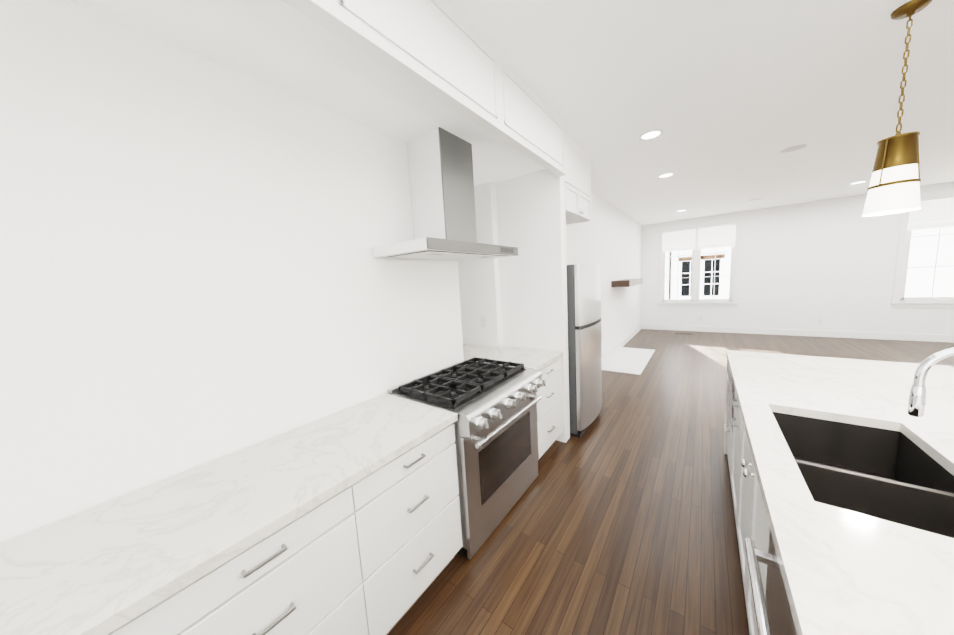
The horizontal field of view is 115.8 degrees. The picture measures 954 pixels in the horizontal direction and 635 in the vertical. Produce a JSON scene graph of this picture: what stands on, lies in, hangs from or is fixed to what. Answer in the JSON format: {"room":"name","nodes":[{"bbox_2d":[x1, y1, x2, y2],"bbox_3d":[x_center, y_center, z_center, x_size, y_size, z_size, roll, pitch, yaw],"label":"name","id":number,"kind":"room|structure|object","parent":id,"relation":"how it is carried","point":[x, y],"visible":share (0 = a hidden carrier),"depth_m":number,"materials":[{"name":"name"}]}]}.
{"room":"kitchen","nodes":[
{"label":"kitchen","id":0,"kind":"room"},
{"bbox_2d":[0,0,953,542],"bbox_3d":[2.655,-1.457,1.382,8.800,5.500,13.910,2,8,37],"label":"wall","id":1,"kind":"structure","parent":0,"point":[194,272],"depth_m":1.33,"materials":[{"name":"white paint"}]},
{"bbox_2d":[373,127,517,260],"bbox_3d":[-0.185,-0.824,2.075,0.497,0.796,0.970,2,8,37],"label":"range hood","id":2,"kind":"object","parent":1,"relation":"attached to","point":[440,165],"visible":1,"depth_m":2.00,"materials":[{"name":"silver metal"}]},
{"bbox_2d":[565,182,590,224],"bbox_3d":[0.815,-1.188,3.265,0.670,0.260,0.785,2,8,37],"label":"upper cabinet","id":3,"kind":"object","parent":1,"relation":"attached to","point":[577,207],"visible":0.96,"depth_m":3.08,"materials":[{"name":"white wood"}]},
{"bbox_2d":[602,324,641,365],"bbox_3d":[2.970,0.643,6.310,0.016,0.140,5.890,2,8,37],"label":"baseboard","id":4,"kind":"structure","parent":1,"relation":"attached to","point":[631,335],"depth_m":6.41,"materials":[{"name":"white"}]},
{"bbox_2d":[611,278,642,286],"bbox_3d":[3.156,-0.732,6.243,0.319,0.120,1.500,2,8,37],"label":"mantel shelf","id":5,"kind":"object","parent":1,"relation":"attached to","point":[626,282],"visible":0.98,"depth_m":5.71,"materials":[{"name":"brown wood"}]},
{"bbox_2d":[656,220,740,306],"bbox_3d":[5.679,-1.318,7.757,1.734,2.082,0.171,2,8,37],"label":"window","id":6,"kind":"structure","parent":1,"relation":"in","point":[695,239],"depth_m":7.70,"materials":[{"name":"white wood"}]},
{"bbox_2d":[642,324,953,342],"bbox_3d":[7.370,0.349,6.683,6.570,0.140,0.018,2,8,37],"label":"baseboard","id":7,"kind":"structure","parent":1,"relation":"attached to","point":[844,334],"depth_m":6.61,"materials":[{"name":"white"}]},
{"bbox_2d":[890,192,953,307],"bbox_3d":[8.909,-1.211,5.317,1.814,2.082,0.171,2,8,37],"label":"window","id":8,"kind":"structure","parent":1,"relation":"in","point":[936,211],"depth_m":5.65,"materials":[{"name":"white wood"}]},
{"bbox_2d":[69,0,953,224],"bbox_3d":[2.650,-1.542,1.372,8.800,0.470,13.910,2,8,37],"label":"ceiling","id":9,"kind":"structure","parent":0,"point":[731,99],"depth_m":1.97,"materials":[{"name":"white paint"}]},
{"bbox_2d":[280,0,565,176],"bbox_3d":[-1.245,-1.030,-0.011,0.078,0.420,6.618,2,8,37],"label":"upper cabinet","id":10,"kind":"object","parent":9,"relation":"attached to","point":[444,52],"depth_m":1.42,"materials":[{"name":"white wood"}]},
{"bbox_2d":[639,129,662,139],"bbox_3d":[1.661,-1.743,2.859,0.199,0.007,0.199,-3,7,-2],"label":"recessed light","id":11,"kind":"object","parent":9,"relation":"in","point":[651,134],"depth_m":2.85,"materials":[{"name":"white plastic"}]},
{"bbox_2d":[658,173,674,177],"bbox_3d":[2.584,-1.942,4.088,0.199,0.007,0.199,1,8,31],"label":"recessed light","id":12,"kind":"object","parent":9,"relation":"in","point":[665,175],"depth_m":4.09,"materials":[{"name":"white plastic"}]},
{"bbox_2d":[849,180,867,184],"bbox_3d":[6.417,-2.271,5.033,0.199,0.007,0.199,-3,7,-2],"label":"recessed light","id":13,"kind":"object","parent":9,"relation":"in","point":[858,182],"depth_m":5.03,"materials":[{"name":"white plastic"}]},
{"bbox_2d":[862,0,931,215],"bbox_3d":[2.301,-1.110,1.626,0.194,1.044,0.194,2,8,37],"label":"pendant light","id":14,"kind":"object","parent":9,"relation":"hanging from","point":[894,186],"visible":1,"depth_m":1.61,"materials":[{"name":"gold glass"}]},
{"bbox_2d":[387,329,953,634],"bbox_3d":[2.824,1.296,1.725,8.800,0.060,13.950,2,8,37],"label":"floor","id":15,"kind":"structure","parent":0,"point":[619,518],"depth_m":1.95,"materials":[{"name":"brown wood"}]},
{"bbox_2d":[0,393,462,634],"bbox_3d":[-1.221,1.156,0.680,0.630,0.918,2.976,2,8,37],"label":"base cabinet","id":16,"kind":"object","parent":15,"relation":"on","point":[346,521],"depth_m":1.03,"materials":[{"name":"white"}]},
{"bbox_2d":[388,357,545,559],"bbox_3d":[0.005,0.885,2.175,0.751,0.966,0.908,2,8,37],"label":"range","id":17,"kind":"object","parent":15,"relation":"on","point":[491,403],"visible":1,"depth_m":1.92,"materials":[{"name":"silver metal"}]},
{"bbox_2d":[463,344,562,458],"bbox_3d":[0.073,0.804,3.023,1.412,0.918,0.708,2,8,37],"label":"base cabinet","id":18,"kind":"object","parent":15,"relation":"on","point":[549,409],"depth_m":2.71,"materials":[{"name":"white wood"}]},
{"bbox_2d":[566,264,601,437],"bbox_3d":[0.946,0.301,3.404,0.790,1.730,0.770,2,8,37],"label":"fridge","id":19,"kind":"object","parent":15,"relation":"on","point":[584,336],"visible":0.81,"depth_m":2.98,"materials":[{"name":"grey metal"}]},
{"bbox_2d":[602,347,654,374],"bbox_3d":[2.910,0.786,5.694,0.630,0.008,1.850,2,8,37],"label":"hearth","id":20,"kind":"object","parent":15,"relation":"on","point":[629,360],"visible":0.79,"depth_m":5.54,"materials":[{"name":"white stone"}]},
{"bbox_2d":[724,354,953,634],"bbox_3d":[1.125,1.076,0.407,1.121,0.879,4.785,2,8,37],"label":"kitchen island","id":21,"kind":"object","parent":15,"relation":"on","point":[841,470],"depth_m":1.19,"materials":[{"name":"white painted wood"},{"name":"quartz"},{"name":"steel"}]},
{"bbox_2d":[726,350,953,634],"bbox_3d":[1.114,0.634,0.322,1.090,0.064,4.850,2,8,37],"label":"island countertop","id":22,"kind":"structure","parent":21,"relation":"on","point":[845,570],"depth_m":0.85,"materials":[{"name":"white stone"}]},
{"bbox_2d":[907,347,953,416],"bbox_3d":[1.577,0.290,0.950,0.257,0.416,0.086,2,8,37],"label":"faucet","id":23,"kind":"object","parent":22,"relation":"on","point":[917,400],"visible":1,"depth_m":0.99,"materials":[{"name":"silver metal"}]},
{"label":"outside","id":24,"kind":"structure","parent":0,"visible":0},
{"bbox_3d":[10.118,1.249,7.729,32.000,0.200,4.300,2,8,37],"label":"ground","id":25,"kind":"structure","parent":24,"visible":0},
{"bbox_2d":[665,226,953,298],"bbox_3d":[11.107,-4.079,8.806,32.000,10.000,0.450,2,8,37],"label":"house","id":26,"kind":"structure","parent":25,"relation":"on","point":[922,253],"depth_m":8.45,"materials":[{"name":"white"}]}
]}

